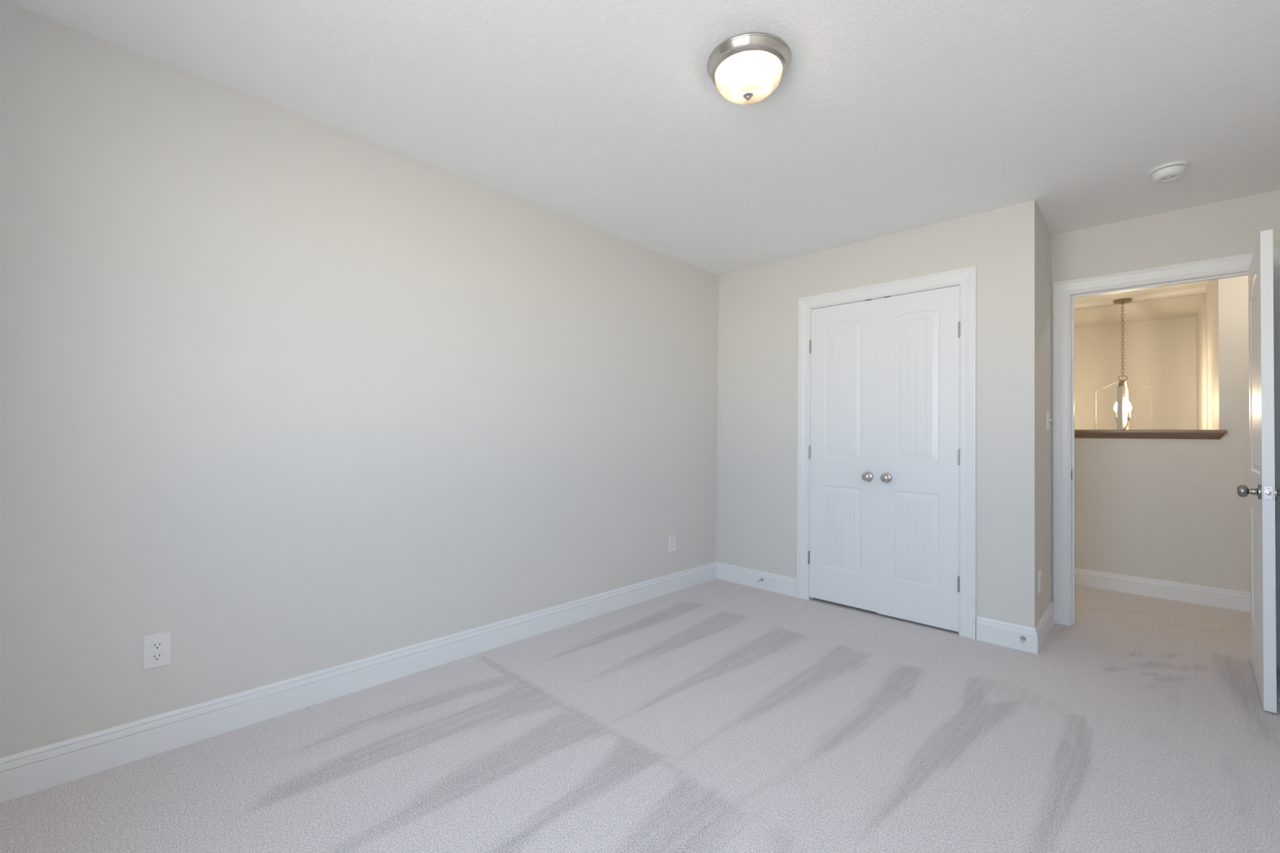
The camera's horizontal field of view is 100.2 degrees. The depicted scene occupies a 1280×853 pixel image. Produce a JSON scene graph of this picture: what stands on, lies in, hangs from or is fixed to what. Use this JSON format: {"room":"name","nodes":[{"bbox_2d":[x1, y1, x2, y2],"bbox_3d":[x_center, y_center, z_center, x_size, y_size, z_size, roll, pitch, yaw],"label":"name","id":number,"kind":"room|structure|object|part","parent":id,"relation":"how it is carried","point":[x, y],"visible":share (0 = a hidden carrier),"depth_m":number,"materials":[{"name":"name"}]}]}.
{"room":"empty bedroom","nodes":[
{"label":"empty bedroom","id":0,"kind":"room"},
{"bbox_2d":[0,0,719,758],"bbox_3d":[-0.549,-0.038,3.175,0.115,2.440,4.872,0,-1,44],"label":"wall","id":1,"kind":"structure","parent":0,"point":[285,394],"depth_m":2.16,"materials":[{"name":"white paint"}]},
{"bbox_2d":[142,631,172,671],"bbox_3d":[-1.698,0.790,1.881,0.007,0.117,0.076,0,-1,44],"label":"wall outlet","id":2,"kind":"object","parent":1,"relation":"attached to","point":[156,648],"visible":1,"depth_m":1.88,"materials":[{"name":"white plastic"}]},
{"bbox_2d":[150,652,164,661],"bbox_3d":[-1.696,0.809,1.879,0.002,0.028,0.036,0,-1,44],"label":"receptacle","id":3,"kind":"object","parent":2,"relation":"attached to","point":[154,656],"depth_m":1.88,"materials":[{"name":"grey plastic"}]},
{"bbox_2d":[150,640,164,650],"bbox_3d":[-1.696,0.770,1.880,0.002,0.028,0.036,0,-1,44],"label":"receptacle","id":4,"kind":"object","parent":2,"relation":"attached to","point":[154,645],"depth_m":1.88,"materials":[{"name":"grey plastic"}]},
{"bbox_2d":[0,561,716,803],"bbox_3d":[-0.752,1.109,2.864,0.015,0.130,3.960,0,-1,44],"label":"baseboard","id":5,"kind":"structure","parent":1,"relation":"attached to","point":[24,773],"depth_m":2.14,"materials":[{"name":"white paint"}]},
{"bbox_2d":[668,534,675,551],"bbox_3d":[0.239,0.855,3.907,0.007,0.117,0.076,0,-1,44],"label":"wall outlet","id":6,"kind":"object","parent":1,"relation":"attached to","point":[672,547],"visible":1,"depth_m":3.90,"materials":[{"name":"white plastic"}]},
{"bbox_2d":[0,578,1279,852],"bbox_3d":[1.420,1.189,2.108,4.430,0.001,6.102,0,-1,44],"label":"floor","id":7,"kind":"structure","parent":0,"point":[716,715],"depth_m":1.93,"materials":[{"name":"carpet"}]},
{"bbox_2d":[2,0,1279,308],"bbox_3d":[2.067,-1.285,3.228,5.030,0.120,8.510,0,-1,44],"label":"ceiling","id":8,"kind":"structure","parent":0,"point":[884,117],"depth_m":2.06,"materials":[{"name":"white paint"}]},
{"bbox_2d":[706,32,791,104],"bbox_3d":[0.377,-1.204,1.865,0.285,0.130,0.285,0,-1,44],"label":"ceiling light","id":9,"kind":"object","parent":8,"relation":"attached to","point":[745,68],"visible":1,"depth_m":1.79,"materials":[{"name":"white glass"}]},
{"bbox_3d":[0.377,-1.192,1.865,0.232,0.076,0.232,0,-1,44],"label":"lamp shade","id":10,"kind":"part","parent":9,"relation":"part of","materials":[{"name":"white glass"}]},
{"bbox_2d":[1094,297,1152,430],"bbox_3d":[4.434,-0.562,4.915,0.301,1.208,0.301,1,-1,3],"label":"lantern pendant","id":11,"kind":"object","parent":8,"relation":"hanging from","point":[1122,408],"visible":0.98,"depth_m":4.89,"materials":[{"name":"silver metal"}]},
{"bbox_3d":[4.437,-0.795,4.919,0.016,0.677,0.016,1,-1,3],"label":"chain","id":12,"kind":"part","parent":11,"relation":"part of","materials":[{"name":"silver metal"}]},
{"bbox_3d":[4.429,-0.189,4.909,0.388,0.462,0.037,2,-1,-42],"label":"strap frame","id":13,"kind":"part","parent":11,"relation":"part of","materials":[{"name":"silver metal"}]},
{"bbox_3d":[4.429,-0.189,4.909,0.037,0.462,0.388,2,-1,-42],"label":"strap frame","id":14,"kind":"part","parent":11,"relation":"part of","materials":[{"name":"silver metal"}]},
{"bbox_3d":[4.426,-0.182,4.853,0.033,0.089,0.033,2,-1,-42],"label":"candle bulb","id":15,"kind":"part","parent":11,"relation":"part of","materials":[{"name":"white glass"}]},
{"bbox_2d":[1148,160,1190,182],"bbox_3d":[2.521,-1.207,2.550,0.141,0.048,0.141,0,-1,44],"label":"smoke detector","id":16,"kind":"object","parent":8,"relation":"attached to","point":[1169,171],"visible":1,"depth_m":2.52,"materials":[{"name":"white plastic"}]},
{"bbox_2d":[715,200,1051,627],"bbox_3d":[1.611,0.001,3.848,2.077,2.440,0.682,0,-1,44],"label":"wall","id":17,"kind":"structure","parent":0,"point":[1010,247],"depth_m":3.24,"materials":[{"name":"white paint"}]},
{"bbox_2d":[715,561,796,597],"bbox_3d":[0.861,1.150,4.050,0.706,0.130,0.015,0,-1,44],"label":"baseboard","id":18,"kind":"structure","parent":17,"relation":"attached to","point":[786,585],"depth_m":4.02,"materials":[{"name":"white paint"}]},
{"bbox_2d":[808,298,878,612],"bbox_3d":[1.355,0.180,3.603,0.470,2.024,0.087,0,-1,44],"label":"door","id":19,"kind":"structure","parent":17,"relation":"in","point":[842,554],"depth_m":3.60,"materials":[{"name":"white paint"}]},
{"bbox_3d":[1.468,0.326,3.467,0.064,0.064,0.052,0,-1,44],"label":"knob","id":20,"kind":"part","parent":19,"relation":"part of","materials":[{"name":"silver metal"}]},
{"bbox_2d":[795,266,976,639],"bbox_3d":[1.565,0.147,3.483,1.100,2.134,0.134,0,-1,44],"label":"door frame","id":21,"kind":"structure","parent":17,"relation":"attached to","point":[966,277],"depth_m":3.13,"materials":[{"name":"white paint"}]},
{"bbox_2d":[876,285,959,631],"bbox_3d":[1.694,0.181,3.279,0.470,2.029,0.087,0,-1,44],"label":"door","id":22,"kind":"structure","parent":17,"relation":"in","point":[918,579],"depth_m":3.27,"materials":[{"name":"white paint"}]},
{"bbox_3d":[1.552,0.326,3.386,0.064,0.064,0.052,0,-1,44],"label":"knob","id":23,"kind":"part","parent":22,"relation":"part of","materials":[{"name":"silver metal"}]},
{"bbox_2d":[976,600,1054,653],"bbox_3d":[2.252,1.152,3.192,0.281,0.130,0.697,0,-1,44],"label":"baseboard","id":24,"kind":"structure","parent":17,"relation":"attached to","point":[1002,633],"depth_m":2.96,"materials":[{"name":"white paint"}]},
{"bbox_2d":[1019,635,1026,643],"bbox_3d":[2.041,1.143,2.861,0.025,0.025,0.072,0,-1,44],"label":"door stop","id":25,"kind":"object","parent":17,"relation":"attached to","point":[1022,638],"visible":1,"depth_m":2.88,"materials":[{"name":"grey metal"}]},
{"bbox_3d":[2.045,1.143,2.865,0.025,0.025,0.062,0,-1,44],"label":"rod","id":26,"kind":"part","parent":25,"relation":"part of","materials":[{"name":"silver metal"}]},
{"bbox_2d":[1038,569,1041,593],"bbox_3d":[2.231,0.866,2.985,0.007,0.117,0.076,0,-1,44],"label":"wall outlet","id":27,"kind":"object","parent":17,"relation":"attached to","point":[1040,571],"visible":1,"depth_m":2.97,"materials":[{"name":"white plastic"}]},
{"bbox_2d":[1046,410,1052,430],"bbox_3d":[2.488,-0.035,3.248,0.020,0.117,0.119,0,-1,44],"label":"light switch","id":28,"kind":"object","parent":17,"relation":"attached to","point":[1048,413],"visible":1,"depth_m":3.24,"materials":[{"name":"white plastic"}]},
{"bbox_2d":[1074,315,1196,430],"bbox_3d":[4.978,1.433,6.174,2.252,5.140,0.115,0,-1,44],"label":"wall","id":29,"kind":"structure","parent":0,"point":[1161,354],"depth_m":5.76,"materials":[{"name":"white paint"}]},
{"bbox_2d":[1074,293,1205,430],"bbox_3d":[4.552,1.419,5.727,2.023,5.141,1.120,0,-1,44],"label":"beam","id":30,"kind":"structure","parent":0,"point":[1188,305],"depth_m":5.22,"materials":[{"name":"white paint"}]},
{"bbox_2d":[1074,275,1250,592],"bbox_3d":[3.270,1.382,4.476,4.800,5.140,0.115,0,-1,44],"label":"wall","id":31,"kind":"structure","parent":0,"point":[1149,508],"depth_m":3.83,"materials":[{"name":"white paint"}]},
{"bbox_2d":[1074,429,1227,439],"bbox_3d":[3.344,0.061,4.444,2.058,0.066,0.185,0,-1,44],"label":"wall cap","id":32,"kind":"object","parent":31,"relation":"on","point":[1078,433],"visible":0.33,"depth_m":3.94,"materials":[{"name":"brown wood"}]},
{"bbox_3d":[3.291,0.073,4.397,2.046,0.040,0.024,0,-1,44],"label":"cove moulding","id":33,"kind":"part","parent":32,"relation":"part of","materials":[{"name":"brown wood"}]},
{"bbox_2d":[1075,568,1250,612],"bbox_3d":[3.228,1.186,4.432,4.800,0.130,0.015,0,-1,44],"label":"baseboard","id":34,"kind":"structure","parent":31,"relation":"attached to","point":[1236,600],"depth_m":3.87,"materials":[{"name":"white paint"}]},
{"bbox_2d":[1051,189,1279,601],"bbox_3d":[2.278,0.007,3.762,3.160,2.440,0.115,0,-1,44],"label":"wall","id":35,"kind":"structure","parent":0,"point":[1232,227],"depth_m":3.05,"materials":[{"name":"white paint"}]},
{"bbox_2d":[1053,248,1279,667],"bbox_3d":[2.982,0.158,3.085,0.940,2.132,0.152,0,-1,44],"label":"door frame","id":36,"kind":"structure","parent":35,"relation":"attached to","point":[1064,292],"depth_m":3.31,"materials":[{"name":"white paint"}]},
{"bbox_2d":[1236,229,1279,713],"bbox_3d":[2.925,0.188,2.522,0.784,2.030,0.174,2,-1,-44],"label":"door","id":37,"kind":"structure","parent":35,"relation":"in","point":[1264,492],"depth_m":2.28,"materials":[{"name":"white paint"}]},
{"bbox_3d":[2.657,0.283,2.336,0.065,0.065,0.070,2,-1,-44],"label":"knob","id":38,"kind":"part","parent":37,"relation":"part of","materials":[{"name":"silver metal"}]},
{"bbox_3d":[2.927,0.188,2.523,0.765,2.030,0.035,2,-1,-44],"label":"panel","id":39,"kind":"part","parent":37,"relation":"part of","materials":[{"name":"white paint"}]},
{"bbox_3d":[2.649,0.281,2.256,0.002,0.057,0.025,2,-1,-44],"label":"latch plate","id":40,"kind":"part","parent":37,"relation":"part of","materials":[{"name":"silver metal"}]},
{"bbox_3d":[2.730,0.282,2.260,0.065,0.065,0.070,2,-1,-44],"label":"knob","id":41,"kind":"part","parent":37,"relation":"part of","materials":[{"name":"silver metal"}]},
{"bbox_2d":[1204,279,1217,430],"bbox_3d":[4.918,1.404,4.565,0.115,5.140,2.293,0,-1,44],"label":"wall","id":42,"kind":"structure","parent":0,"point":[1211,293],"depth_m":4.19,"materials":[{"name":"white paint"}]}
]}

